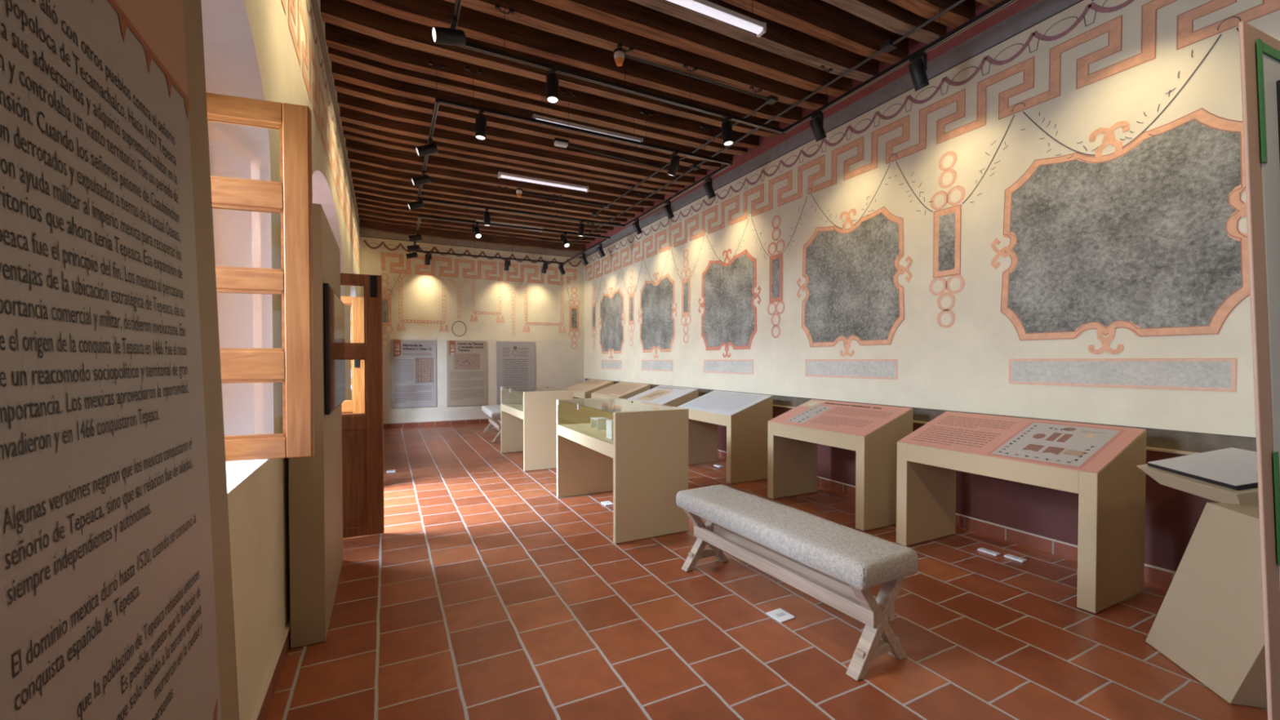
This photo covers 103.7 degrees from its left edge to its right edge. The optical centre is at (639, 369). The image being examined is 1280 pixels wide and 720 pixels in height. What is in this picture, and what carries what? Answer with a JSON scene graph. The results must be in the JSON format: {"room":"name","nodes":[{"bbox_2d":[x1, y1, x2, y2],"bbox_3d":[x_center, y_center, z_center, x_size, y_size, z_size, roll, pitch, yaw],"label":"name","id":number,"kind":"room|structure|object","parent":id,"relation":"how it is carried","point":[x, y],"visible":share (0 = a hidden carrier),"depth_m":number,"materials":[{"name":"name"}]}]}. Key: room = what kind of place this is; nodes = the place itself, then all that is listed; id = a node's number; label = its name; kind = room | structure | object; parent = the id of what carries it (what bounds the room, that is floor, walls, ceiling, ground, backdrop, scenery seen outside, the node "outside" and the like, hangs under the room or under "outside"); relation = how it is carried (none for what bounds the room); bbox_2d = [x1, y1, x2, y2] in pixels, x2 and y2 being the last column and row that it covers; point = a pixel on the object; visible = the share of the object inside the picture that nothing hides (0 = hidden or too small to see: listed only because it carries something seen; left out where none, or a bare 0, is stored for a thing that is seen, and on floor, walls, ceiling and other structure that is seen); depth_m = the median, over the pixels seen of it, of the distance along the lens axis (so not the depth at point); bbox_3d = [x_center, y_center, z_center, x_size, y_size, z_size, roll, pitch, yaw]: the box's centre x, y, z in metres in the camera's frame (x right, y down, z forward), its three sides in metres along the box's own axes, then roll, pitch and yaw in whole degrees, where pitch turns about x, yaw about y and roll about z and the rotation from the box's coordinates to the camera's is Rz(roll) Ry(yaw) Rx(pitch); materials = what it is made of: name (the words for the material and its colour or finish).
{"room":"museum","nodes":[
{"label":"museum","id":0,"kind":"room"},
{"bbox_2d":[200,0,359,719],"bbox_3d":[-2.626,-0.887,3.403,0.703,4.500,15.070,0,1,-27],"label":"wall","id":1,"kind":"structure","parent":0,"point":[275,51],"depth_m":2.19,"materials":[{"name":"beige paint"}]},
{"bbox_2d":[205,92,315,461],"bbox_3d":[-1.316,-0.325,1.492,0.484,1.440,1.580,0,1,-27],"label":"window","id":2,"kind":"structure","parent":1,"relation":"in","point":[292,365],"depth_m":1.95,"materials":[{"name":"orange wood"}]},
{"bbox_2d":[251,617,290,719],"bbox_3d":[-2.307,1.308,3.601,0.018,0.104,15.070,0,1,-27],"label":"baseboard","id":3,"kind":"structure","parent":1,"relation":"attached to","point":[263,705],"depth_m":2.14,"materials":[{"name":"tile"}]},
{"bbox_2d":[340,272,384,538],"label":"door","id":4,"kind":"structure","parent":1,"relation":"in","point":[362,416],"depth_m":4.04,"materials":[{"name":"brown wood"}]},
{"bbox_2d":[360,228,583,423],"bbox_3d":[-3.689,-1.020,11.420,5.050,4.500,0.204,0,1,-27],"label":"wall","id":5,"kind":"structure","parent":0,"point":[453,297],"depth_m":11.29,"materials":[{"name":"beige paint"}]},
{"bbox_2d":[380,273,393,346],"bbox_3d":[-5.325,-1.232,10.475,0.314,1.539,0.002,0,1,-27],"label":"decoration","id":6,"kind":"object","parent":5,"relation":"attached to","point":[387,278],"depth_m":10.50,"materials":[{"name":"paint"}]},
{"bbox_2d":[391,339,436,408],"bbox_3d":[-4.826,0.097,10.734,0.885,1.440,0.031,0,1,-27],"label":"wall panel","id":7,"kind":"object","parent":5,"relation":"attached to","point":[413,362],"visible":1,"depth_m":10.71,"materials":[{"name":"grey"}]},
{"bbox_2d":[415,357,433,382],"bbox_3d":[-4.638,0.026,10.811,0.352,0.532,0.001,0,1,-27],"label":"picture","id":8,"kind":"object","parent":7,"relation":"attached to","point":[424,366],"depth_m":10.81,"materials":[{"name":"paper"}]},
{"bbox_2d":[383,417,500,428],"bbox_3d":[-3.568,1.177,11.397,4.812,0.108,0.018,0,1,-27],"label":"baseboard","id":9,"kind":"structure","parent":5,"relation":"attached to","point":[408,424],"depth_m":10.94,"materials":[{"name":"tile"}]},
{"bbox_2d":[446,340,487,406],"bbox_3d":[-3.860,0.094,11.223,0.850,1.450,0.031,0,1,-27],"label":"wall panel","id":10,"kind":"object","parent":5,"relation":"attached to","point":[466,361],"visible":1,"depth_m":11.20,"materials":[{"name":"brown"}]},
{"bbox_2d":[453,353,479,369],"bbox_3d":[-3.858,-0.171,11.203,0.560,0.360,0.001,0,1,-27],"label":"picture","id":11,"kind":"object","parent":10,"relation":"attached to","point":[461,361],"depth_m":11.20,"materials":[{"name":"paper"}]},
{"bbox_2d":[503,280,522,336],"bbox_3d":[-2.947,-1.412,11.676,0.422,1.294,0.001,0,1,-27],"label":"pendant","id":12,"kind":"object","parent":5,"relation":"attached to","point":[513,289],"depth_m":11.68,"materials":[{"name":"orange paint"}]},
{"bbox_2d":[496,341,534,404],"bbox_3d":[-2.892,0.078,11.713,0.880,1.445,0.030,0,1,-27],"label":"wall panel","id":13,"kind":"object","parent":5,"relation":"attached to","point":[515,360],"visible":0.84,"depth_m":11.68,"materials":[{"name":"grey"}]},
{"bbox_2d":[568,286,580,349],"bbox_3d":[-1.618,-1.263,12.351,0.314,1.539,0.002,0,1,-27],"label":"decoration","id":14,"kind":"object","parent":5,"relation":"attached to","point":[574,292],"depth_m":12.35,"materials":[{"name":"paint"}]},
{"bbox_2d":[265,422,1267,719],"bbox_3d":[-0.463,1.347,4.423,5.850,0.001,15.470,0,1,-27],"label":"floor","id":15,"kind":"structure","parent":0,"point":[485,593],"depth_m":2.63,"materials":[{"name":"tile"}]},
{"bbox_2d":[0,0,239,719],"bbox_3d":[-0.620,0.309,0.537,0.183,2.196,0.790,0,1,-27],"label":"text panel","id":16,"kind":"object","parent":15,"relation":"on","point":[117,601],"visible":1,"depth_m":0.53,"materials":[{"name":"beige paint"}]},
{"bbox_2d":[288,203,345,648],"bbox_3d":[-1.905,0.268,3.014,0.174,2.196,1.170,0,1,-27],"label":"screen panel","id":17,"kind":"object","parent":15,"relation":"on","point":[315,482],"visible":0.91,"depth_m":2.52,"materials":[{"name":"beige paint"}]},
{"bbox_2d":[481,404,500,442],"bbox_3d":[-2.664,0.991,9.396,0.416,0.539,1.476,0,1,-24],"label":"bench","id":18,"kind":"object","parent":15,"relation":"on","point":[492,411],"visible":0.59,"depth_m":9.11,"materials":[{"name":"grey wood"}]},
{"bbox_2d":[481,404,500,418],"bbox_3d":[-2.664,0.780,9.392,0.416,0.118,1.476,0,1,-24],"label":"cushion","id":19,"kind":"object","parent":18,"relation":"on","point":[493,411],"depth_m":9.10,"materials":[{"name":"grey fabric"}]},
{"bbox_2d":[500,386,573,471],"bbox_3d":[-1.519,0.783,7.231,0.669,1.023,1.470,0,1,-27],"label":"display case","id":20,"kind":"object","parent":15,"relation":"on","point":[531,428],"visible":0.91,"depth_m":6.58,"materials":[{"name":"beige paint"}]},
{"bbox_2d":[564,378,613,399],"bbox_3d":[-1.119,0.738,10.723,0.620,0.997,1.320,0,1,-27],"label":"desk","id":21,"kind":"object","parent":15,"relation":"on","point":[584,389],"visible":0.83,"depth_m":10.40,"materials":[{"name":"brown wood"}]},
{"bbox_2d":[591,382,649,399],"bbox_3d":[-0.380,0.762,9.265,0.620,0.997,1.250,0,1,-27],"label":"desk","id":22,"kind":"object","parent":15,"relation":"on","point":[625,390],"visible":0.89,"depth_m":9.08,"materials":[{"name":"brown wood"}]},
{"bbox_2d":[556,397,688,543],"bbox_3d":[-0.234,0.825,4.694,0.669,1.023,1.500,0,1,-27],"label":"display case","id":23,"kind":"object","parent":15,"relation":"on","point":[645,463],"visible":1,"depth_m":4.09,"materials":[{"name":"beige paint"}]},
{"bbox_2d":[590,417,608,430],"bbox_3d":[-0.392,0.526,4.878,0.120,0.100,0.180,0,1,-27],"label":"acrylic riser","id":24,"kind":"object","parent":23,"relation":"on","point":[600,423],"visible":0.93,"depth_m":4.81,"materials":[{"name":"white"}]},
{"bbox_2d":[606,418,613,439],"bbox_3d":[-0.209,0.509,4.274,0.120,0.155,0.120,0,1,-27],"label":"acrylic riser","id":25,"kind":"object","parent":23,"relation":"on","point":[609,422],"visible":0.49,"depth_m":4.24,"materials":[{"name":"white"}]},
{"bbox_2d":[626,385,698,407],"bbox_3d":[0.327,0.785,7.869,0.620,0.997,1.180,0,1,-27],"label":"desk","id":26,"kind":"object","parent":15,"relation":"on","point":[671,396],"visible":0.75,"depth_m":7.62,"materials":[{"name":"wood"}]},
{"bbox_2d":[635,389,672,400],"bbox_3d":[0.230,0.407,7.931,0.417,0.141,0.470,0,1,-27],"label":"picture","id":27,"kind":"object","parent":26,"relation":"attached to","point":[657,393],"depth_m":7.92,"materials":[{"name":"paper"}]},
{"bbox_2d":[677,390,773,484],"bbox_3d":[1.050,0.809,6.442,0.620,0.997,1.200,0,1,-27],"label":"desk","id":28,"kind":"object","parent":15,"relation":"on","point":[746,417],"visible":0.96,"depth_m":5.99,"materials":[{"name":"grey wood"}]},
{"bbox_2d":[765,608,795,622],"bbox_3d":[0.782,1.369,2.795,0.110,0.008,0.116,-1,1,-30],"label":"floor plate","id":29,"kind":"object","parent":15,"relation":"on","point":[780,615],"visible":1,"depth_m":2.79,"materials":[{"name":"white plastic"}]},
{"bbox_2d":[675,484,918,680],"bbox_3d":[0.779,1.098,2.907,0.416,0.539,1.476,-1,1,-29],"label":"bench","id":30,"kind":"object","parent":15,"relation":"on","point":[837,565],"visible":1,"depth_m":2.57,"materials":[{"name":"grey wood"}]},
{"bbox_2d":[675,484,918,589],"bbox_3d":[0.779,0.888,2.904,0.416,0.118,1.476,-1,1,-29],"label":"cushion","id":31,"kind":"object","parent":30,"relation":"on","point":[859,559],"depth_m":2.57,"materials":[{"name":"grey fabric"}]},
{"bbox_2d":[767,399,912,531],"bbox_3d":[1.867,0.836,4.827,0.620,0.997,1.180,0,1,-27],"label":"desk","id":32,"kind":"object","parent":15,"relation":"on","point":[874,432],"visible":0.98,"depth_m":4.54,"materials":[{"name":"grey wood"}]},
{"bbox_2d":[786,400,831,423],"bbox_3d":[1.714,0.429,5.157,0.540,0.183,0.400,0,1,-27],"label":"picture","id":33,"kind":"object","parent":32,"relation":"attached to","point":[806,411],"depth_m":5.13,"materials":[{"name":"grey"}]},
{"bbox_2d":[896,411,1146,613],"bbox_3d":[2.545,0.858,3.489,0.620,0.997,1.230,0,1,-27],"label":"desk","id":34,"kind":"object","parent":15,"relation":"on","point":[1098,463],"visible":1,"depth_m":3.13,"materials":[{"name":"brown wood"}]},
{"bbox_2d":[986,421,1125,469],"bbox_3d":[2.660,0.471,3.227,0.559,0.189,0.510,0,1,-27],"label":"picture","id":35,"kind":"object","parent":34,"relation":"attached to","point":[1046,444],"depth_m":3.19,"materials":[{"name":"brown"}]},
{"bbox_2d":[1136,447,1267,708],"bbox_3d":[2.716,0.895,2.185,0.488,0.970,1.053,0,1,14],"label":"lectern","id":36,"kind":"object","parent":15,"relation":"on","point":[1209,621],"visible":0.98,"depth_m":2.17,"materials":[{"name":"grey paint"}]},
{"bbox_2d":[1136,463,1258,505],"bbox_3d":[2.814,0.512,2.389,0.399,0.172,0.599,0,1,14],"label":"tray","id":37,"kind":"object","parent":36,"relation":"on","point":[1233,484],"depth_m":2.33,"materials":[{"name":"grey paint"}]},
{"bbox_2d":[1238,21,1279,719],"bbox_3d":[1.856,0.291,1.328,0.957,2.206,0.097,0,1,-22],"label":"panel","id":38,"kind":"object","parent":15,"relation":"on","point":[1260,52],"visible":1,"depth_m":1.17,"materials":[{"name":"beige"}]},
{"bbox_2d":[583,0,1279,571],"bbox_3d":[2.084,-0.926,5.799,0.230,4.500,15.090,0,1,-27],"label":"wall","id":39,"kind":"structure","parent":0,"point":[1053,225],"depth_m":4.01,"materials":[{"name":"beige paint"}]},
{"bbox_2d":[591,283,596,348],"bbox_3d":[-1.087,-1.255,11.861,0.002,1.539,0.314,0,1,-27],"label":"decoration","id":40,"kind":"object","parent":39,"relation":"attached to","point":[593,285],"depth_m":11.85,"materials":[{"name":"paint"}]},
{"bbox_2d":[627,269,635,346],"bbox_3d":[-0.174,-1.225,10.059,0.002,1.539,0.314,0,1,-27],"label":"pendant","id":41,"kind":"object","parent":39,"relation":"attached to","point":[631,273],"depth_m":10.05,"materials":[{"name":"paint"}]},
{"bbox_2d":[680,248,691,342],"bbox_3d":[0.752,-1.194,8.231,0.002,1.539,0.314,0,1,-27],"label":"pendant","id":42,"kind":"object","parent":39,"relation":"attached to","point":[686,254],"depth_m":8.22,"materials":[{"name":"paint"}]},
{"bbox_2d":[767,215,784,337],"bbox_3d":[1.714,-1.163,6.331,0.002,1.539,0.314,0,1,-27],"label":"pendant","id":43,"kind":"object","parent":39,"relation":"attached to","point":[775,224],"depth_m":6.33,"materials":[{"name":"paint"}]},
{"bbox_2d":[717,449,1176,587],"bbox_3d":[1.986,1.270,5.774,0.020,0.108,15.070,0,1,-27],"label":"baseboard","id":44,"kind":"structure","parent":39,"relation":"attached to","point":[1153,574],"depth_m":3.88,"materials":[{"name":"tile"}]},
{"bbox_2d":[928,151,965,328],"bbox_3d":[2.690,-1.131,4.404,0.002,1.539,0.314,0,1,-27],"label":"pendant","id":45,"kind":"object","parent":39,"relation":"attached to","point":[947,169],"depth_m":4.40,"materials":[{"name":"paint"}]},
{"bbox_3d":[-0.142,-3.112,4.624,4.862,0.050,15.070,0,1,-27],"label":"ceiling","id":46,"kind":"structure","parent":0,"visible":0},
{"bbox_2d":[359,218,585,251],"bbox_3d":[-3.526,-3.026,11.287,4.848,0.352,0.125,0,1,-27],"label":"ceiling beam","id":47,"kind":"structure","parent":46,"relation":"attached to","point":[363,224],"depth_m":11.06,"materials":[{"name":"brown wood"}]},
{"bbox_2d":[358,214,590,244],"bbox_3d":[-3.388,-3.080,11.014,4.848,0.234,0.122,0,1,-27],"label":"ceiling beam","id":48,"kind":"structure","parent":46,"relation":"attached to","point":[360,216],"depth_m":10.73,"materials":[{"name":"brown wood"}]},
{"bbox_2d":[412,189,610,263],"bbox_3d":[-2.617,-2.693,9.868,3.321,0.532,2.886,0,1,-27],"label":"track rail","id":49,"kind":"object","parent":48,"relation":"hanging from","point":[420,216],"visible":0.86,"depth_m":9.11,"materials":[{"name":"black metal"}]},
{"bbox_2d":[471,222,481,238],"bbox_3d":[-2.691,-2.274,8.267,0.129,0.255,0.203,-1,1,-36],"label":"track spotlight","id":50,"kind":"object","parent":49,"relation":"hanging from","point":[475,228],"visible":1,"depth_m":8.24,"materials":[{"name":"black metal"}]},
{"bbox_2d":[357,208,595,241],"bbox_3d":[-3.242,-3.076,10.725,4.848,0.233,0.130,0,1,-27],"label":"ceiling beam","id":51,"kind":"structure","parent":46,"relation":"attached to","point":[392,217],"depth_m":10.47,"materials":[{"name":"brown wood"}]},
{"bbox_2d":[356,204,600,237],"bbox_3d":[-3.084,-3.077,10.413,4.848,0.221,0.112,0,1,-27],"label":"ceiling beam","id":52,"kind":"structure","parent":46,"relation":"attached to","point":[358,206],"depth_m":9.72,"materials":[{"name":"brown wood"}]},
{"bbox_2d":[355,198,606,234],"bbox_3d":[-2.921,-3.069,10.090,4.848,0.226,0.115,0,1,-27],"label":"ceiling beam","id":53,"kind":"structure","parent":46,"relation":"attached to","point":[361,202],"depth_m":9.79,"materials":[{"name":"brown wood"}]},
{"bbox_2d":[355,192,613,231],"bbox_3d":[-2.763,-3.063,9.779,4.848,0.227,0.114,0,1,-27],"label":"ceiling beam","id":54,"kind":"structure","parent":46,"relation":"attached to","point":[360,196],"depth_m":9.57,"materials":[{"name":"brown wood"}]},
{"bbox_2d":[353,186,620,226],"bbox_3d":[-2.602,-3.059,9.461,4.848,0.225,0.126,0,1,-27],"label":"ceiling beam","id":55,"kind":"structure","parent":46,"relation":"attached to","point":[357,189],"depth_m":8.95,"materials":[{"name":"brown wood"}]},
{"bbox_2d":[352,179,626,222],"bbox_3d":[-2.448,-3.055,9.157,4.848,0.222,0.128,0,1,-27],"label":"ceiling beam","id":56,"kind":"structure","parent":46,"relation":"attached to","point":[355,183],"depth_m":8.93,"materials":[{"name":"brown wood"}]},
{"bbox_2d":[351,171,635,218],"bbox_3d":[-2.286,-3.046,8.838,4.848,0.230,0.123,0,1,-27],"label":"ceiling beam","id":57,"kind":"structure","parent":46,"relation":"attached to","point":[354,175],"depth_m":8.60,"materials":[{"name":"brown wood"}]},
{"bbox_2d":[349,161,643,213],"bbox_3d":[-2.124,-3.043,8.516,4.848,0.226,0.124,0,1,-27],"label":"ceiling beam","id":58,"kind":"structure","parent":46,"relation":"attached to","point":[353,166],"depth_m":8.22,"materials":[{"name":"brown wood"}]},
{"bbox_2d":[347,150,653,208],"bbox_3d":[-1.939,-3.037,8.152,4.848,0.226,0.119,0,1,-27],"label":"ceiling beam","id":59,"kind":"structure","parent":46,"relation":"attached to","point":[354,157],"depth_m":7.90,"materials":[{"name":"brown wood"}]},
{"bbox_2d":[417,61,732,226],"bbox_3d":[-1.086,-2.713,6.849,3.536,0.392,3.256,0,1,-27],"label":"track rail","id":60,"kind":"object","parent":59,"relation":"hanging from","point":[437,100],"visible":0.95,"depth_m":5.68,"materials":[{"name":"black metal"}]},
{"bbox_2d":[407,196,424,210],"bbox_3d":[-3.299,-2.429,7.400,0.227,0.197,0.125,0,1,-27],"label":"track spotlight","id":61,"kind":"object","parent":60,"relation":"hanging from","point":[419,203],"visible":1,"depth_m":7.36,"materials":[{"name":"black metal"}]},
{"bbox_2d":[411,170,430,186],"bbox_3d":[-2.784,-2.412,6.383,0.227,0.197,0.125,0,1,-27],"label":"track spotlight","id":62,"kind":"object","parent":60,"relation":"hanging from","point":[424,179],"visible":1,"depth_m":6.35,"materials":[{"name":"black metal"}]},
{"bbox_2d":[415,137,438,156],"bbox_3d":[-2.319,-2.396,5.464,0.227,0.197,0.125,0,1,-27],"label":"track spotlight","id":63,"kind":"object","parent":60,"relation":"hanging from","point":[430,148],"visible":1,"depth_m":5.43,"materials":[{"name":"black metal"}]},
{"bbox_2d":[475,108,487,140],"bbox_3d":[-1.537,-2.357,4.852,0.111,0.256,0.124,0,1,-27],"label":"track spotlight","id":64,"kind":"object","parent":60,"relation":"hanging from","point":[481,119],"visible":1,"depth_m":4.81,"materials":[{"name":"black metal"}]},
{"bbox_2d":[483,208,490,226],"bbox_3d":[-2.429,-2.407,7.973,0.102,0.259,0.125,0,1,0],"label":"track spotlight","id":65,"kind":"object","parent":60,"relation":"hanging from","point":[486,219],"visible":1,"depth_m":7.93,"materials":[{"name":"black metal"}]},
{"bbox_2d":[662,200,674,219],"bbox_3d":[0.439,-2.400,7.595,0.187,0.261,0.125,0,1,-27],"label":"track spotlight","id":66,"kind":"object","parent":60,"relation":"hanging from","point":[667,208],"visible":1,"depth_m":7.56,"materials":[{"name":"black metal"}]},
{"bbox_2d":[666,151,679,176],"bbox_3d":[0.389,-2.370,5.824,0.164,0.263,0.131,0,1,20],"label":"track spotlight","id":67,"kind":"object","parent":60,"relation":"hanging from","point":[675,159],"visible":1,"depth_m":5.79,"materials":[{"name":"black metal"}]},
{"bbox_2d":[702,177,715,199],"bbox_3d":[0.922,-2.384,6.641,0.187,0.261,0.125,0,1,-27],"label":"track spotlight","id":68,"kind":"object","parent":60,"relation":"hanging from","point":[708,187],"visible":1,"depth_m":6.61,"materials":[{"name":"black metal"}]},
{"bbox_2d":[346,138,664,201],"bbox_3d":[-1.763,-3.034,7.805,4.848,0.220,0.119,0,1,-27],"label":"ceiling beam","id":69,"kind":"structure","parent":46,"relation":"attached to","point":[352,145],"depth_m":7.39,"materials":[{"name":"brown wood"}]},
{"bbox_2d":[342,129,677,195],"bbox_3d":[-1.559,-3.023,7.402,4.848,0.229,0.124,0,1,-27],"label":"ceiling beam","id":70,"kind":"structure","parent":46,"relation":"attached to","point":[347,135],"depth_m":7.17,"materials":[{"name":"brown wood"}]},
{"bbox_2d":[342,120,684,190],"bbox_3d":[-1.459,-3.024,7.204,4.848,0.219,0.126,0,1,-27],"label":"ceiling beam","id":71,"kind":"structure","parent":46,"relation":"attached to","point":[355,128],"depth_m":6.93,"materials":[{"name":"brown wood"}]},
{"bbox_2d":[339,106,694,185],"bbox_3d":[-1.326,-3.014,6.942,4.848,0.230,0.134,0,1,-27],"label":"ceiling beam","id":72,"kind":"structure","parent":46,"relation":"attached to","point":[348,115],"depth_m":6.65,"materials":[{"name":"brown wood"}]},
{"bbox_2d":[497,153,589,192],"bbox_3d":[-1.324,-2.781,6.996,1.280,0.430,0.080,0,1,-27],"label":"lamp","id":73,"kind":"object","parent":72,"relation":"hanging from","point":[500,175],"visible":0.98,"depth_m":6.96,"materials":[{"name":"white plastic"}]},
{"bbox_2d":[500,174,586,191],"bbox_3d":[-1.324,-2.582,7.000,1.220,0.021,0.072,0,1,-27],"label":"diffuser","id":74,"kind":"object","parent":73,"relation":"attached to","point":[516,177],"depth_m":6.97,"materials":[{"name":"white plastic"}]},
{"bbox_2d":[337,91,706,177],"bbox_3d":[-1.169,-3.013,6.631,4.848,0.222,0.112,0,1,-27],"label":"ceiling beam","id":75,"kind":"structure","parent":46,"relation":"attached to","point":[344,100],"depth_m":6.29,"materials":[{"name":"brown wood"}]},
{"bbox_2d":[333,79,720,169],"bbox_3d":[-1.007,-3.007,6.312,4.848,0.224,0.125,0,1,-27],"label":"ceiling beam","id":76,"kind":"structure","parent":46,"relation":"attached to","point":[353,90],"depth_m":6.00,"materials":[{"name":"brown wood"}]},
{"bbox_2d":[553,137,568,147],"bbox_3d":[-0.999,-2.858,6.353,0.180,0.075,0.090,0,1,-27],"label":"emergency light","id":77,"kind":"object","parent":76,"relation":"attached to","point":[558,142],"visible":1,"depth_m":6.32,"materials":[{"name":"white plastic"}]},
{"bbox_2d":[570,0,965,245],"bbox_3d":[1.622,-2.860,5.538,0.100,0.050,14.500,0,1,-27],"label":"conduit pipe","id":78,"kind":"object","parent":76,"relation":"attached to","point":[888,46],"visible":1,"depth_m":4.93,"materials":[{"name":"grey metal"}]},
{"bbox_2d":[331,61,733,163],"bbox_3d":[-0.879,-3.000,6.059,4.848,0.230,0.134,0,1,-27],"label":"ceiling beam","id":79,"kind":"structure","parent":46,"relation":"attached to","point":[343,73],"depth_m":5.44,"materials":[{"name":"brown wood"}]},
{"bbox_2d":[328,46,747,155],"bbox_3d":[-0.734,-2.998,5.773,4.848,0.224,0.136,0,1,-27],"label":"ceiling beam","id":80,"kind":"structure","parent":46,"relation":"attached to","point":[336,55],"depth_m":5.43,"materials":[{"name":"brown wood"}]},
{"bbox_2d":[324,22,759,148],"bbox_3d":[-0.617,-2.990,5.542,4.848,0.233,0.112,0,1,-27],"label":"ceiling beam","id":81,"kind":"structure","parent":46,"relation":"attached to","point":[338,37],"depth_m":5.12,"materials":[{"name":"brown wood"}]},
{"bbox_2d":[320,0,778,137],"bbox_3d":[-0.457,-2.990,5.225,4.848,0.222,0.124,0,1,-27],"label":"ceiling beam","id":82,"kind":"structure","parent":46,"relation":"attached to","point":[345,14],"depth_m":4.75,"materials":[{"name":"brown wood"}]},
{"bbox_2d":[346,0,801,124],"bbox_3d":[-0.283,-2.984,4.881,4.848,0.224,0.114,0,1,-27],"label":"ceiling beam","id":83,"kind":"structure","parent":46,"relation":"attached to","point":[476,24],"depth_m":4.65,"materials":[{"name":"brown wood"}]},
{"bbox_2d":[531,81,643,146],"bbox_3d":[-0.542,-2.756,5.431,1.260,0.430,0.080,0,1,-27],"label":"lamp","id":84,"kind":"object","parent":46,"relation":"hanging from","point":[534,116],"visible":0.7,"depth_m":5.37,"materials":[{"name":"white plastic"}]},
{"bbox_2d":[535,118,640,142],"bbox_3d":[-0.542,-2.556,5.434,1.200,0.021,0.072,0,1,-27],"label":"diffuser","id":85,"kind":"object","parent":84,"relation":"attached to","point":[550,120],"depth_m":5.39,"materials":[{"name":"white plastic"}]},
{"bbox_2d":[444,0,827,110],"bbox_3d":[-0.104,-2.974,4.529,4.848,0.231,0.124,0,1,-27],"label":"ceiling beam","id":86,"kind":"structure","parent":46,"relation":"attached to","point":[531,13],"depth_m":4.53,"materials":[{"name":"brown wood"}]},
{"bbox_2d":[613,48,625,66],"bbox_3d":[-0.186,-2.802,4.528,0.106,0.127,0.106,0,1,-27],"label":"light","id":87,"kind":"object","parent":86,"relation":"attached to","point":[619,55],"visible":0.98,"depth_m":4.50,"materials":[{"name":"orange glass"}]},
{"bbox_2d":[522,54,777,216],"bbox_3d":[-0.417,-2.886,7.064,1.760,0.050,4.835,0,1,-27],"label":"conduit pipe","id":88,"kind":"object","parent":86,"relation":"attached to","point":[771,100],"visible":0.93,"depth_m":5.70,"materials":[{"name":"grey metal"}]},
{"bbox_2d":[453,0,1017,133],"bbox_3d":[1.086,-2.640,2.472,3.456,0.392,4.708,0,1,-27],"label":"track rail","id":89,"kind":"object","parent":86,"relation":"hanging from","point":[458,3],"visible":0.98,"depth_m":4.26,"materials":[{"name":"black metal"}]},
{"bbox_2d":[431,15,466,47],"bbox_3d":[-1.349,-2.365,3.542,0.222,0.195,0.126,-1,1,-32],"label":"track spotlight","id":90,"kind":"object","parent":89,"relation":"hanging from","point":[451,36],"visible":1,"depth_m":3.51,"materials":[{"name":"black metal"}]},
{"bbox_2d":[546,66,559,103],"bbox_3d":[-0.726,-2.344,4.159,0.108,0.258,0.133,0,1,-27],"label":"track spotlight","id":91,"kind":"object","parent":89,"relation":"hanging from","point":[552,78],"visible":1,"depth_m":4.12,"materials":[{"name":"black metal"}]},
{"bbox_2d":[721,115,733,146],"bbox_3d":[0.865,-2.358,4.983,0.131,0.259,0.104,1,1,28],"label":"track spotlight","id":92,"kind":"object","parent":89,"relation":"hanging from","point":[726,126],"visible":1,"depth_m":4.94,"materials":[{"name":"black metal"}]},
{"bbox_2d":[809,111,826,142],"bbox_3d":[1.740,-2.355,4.892,0.187,0.261,0.125,0,1,-27],"label":"track spotlight","id":93,"kind":"object","parent":89,"relation":"hanging from","point":[816,124],"visible":1,"depth_m":4.86,"materials":[{"name":"black metal"}]},
{"bbox_2d":[907,51,929,91],"bbox_3d":[2.206,-2.340,3.962,0.187,0.261,0.125,0,1,-27],"label":"track spotlight","id":94,"kind":"object","parent":89,"relation":"hanging from","point":[917,68],"visible":1,"depth_m":3.93,"materials":[{"name":"black metal"}]},
{"bbox_2d":[533,0,852,97],"bbox_3d":[0.038,-2.969,4.248,4.848,0.232,0.135,0,1,-27],"label":"ceiling beam","id":95,"kind":"structure","parent":46,"relation":"attached to","point":[628,15],"depth_m":4.45,"materials":[{"name":"brown wood"}]},
{"bbox_2d":[666,0,766,37],"bbox_3d":[0.367,-2.723,3.492,1.250,0.430,0.080,0,1,-27],"label":"lamp","id":96,"kind":"object","parent":46,"relation":"hanging from","point":[706,7],"visible":1,"depth_m":3.59,"materials":[{"name":"white plastic"}]},
{"bbox_2d":[628,0,879,81],"bbox_3d":[0.186,-2.964,3.955,4.848,0.232,0.129,0,1,-27],"label":"ceiling beam","id":97,"kind":"structure","parent":46,"relation":"attached to","point":[780,39],"depth_m":4.47,"materials":[{"name":"brown wood"}]},
{"bbox_2d":[721,0,908,64],"bbox_3d":[0.333,-2.960,3.667,4.848,0.231,0.117,0,1,-27],"label":"ceiling beam","id":98,"kind":"structure","parent":46,"relation":"attached to","point":[823,20],"depth_m":4.27,"materials":[{"name":"brown wood"}]},
{"bbox_2d":[822,0,946,44],"bbox_3d":[0.489,-2.959,3.357,4.848,0.222,0.129,0,1,-27],"label":"ceiling beam","id":99,"kind":"structure","parent":46,"relation":"attached to","point":[889,15],"depth_m":4.13,"materials":[{"name":"brown wood"}]},
{"bbox_2d":[887,0,975,28],"bbox_3d":[0.598,-2.951,3.142,4.848,0.230,0.133,0,1,-27],"label":"ceiling beam","id":100,"kind":"structure","parent":46,"relation":"attached to","point":[965,11],"depth_m":4.05,"materials":[{"name":"brown wood"}]},
{"bbox_2d":[975,0,1003,7],"bbox_3d":[0.725,-2.946,2.891,4.848,0.233,0.117,0,1,-27],"label":"ceiling beam","id":101,"kind":"structure","parent":46,"relation":"attached to","point":[990,3],"depth_m":3.94,"materials":[{"name":"brown wood"}]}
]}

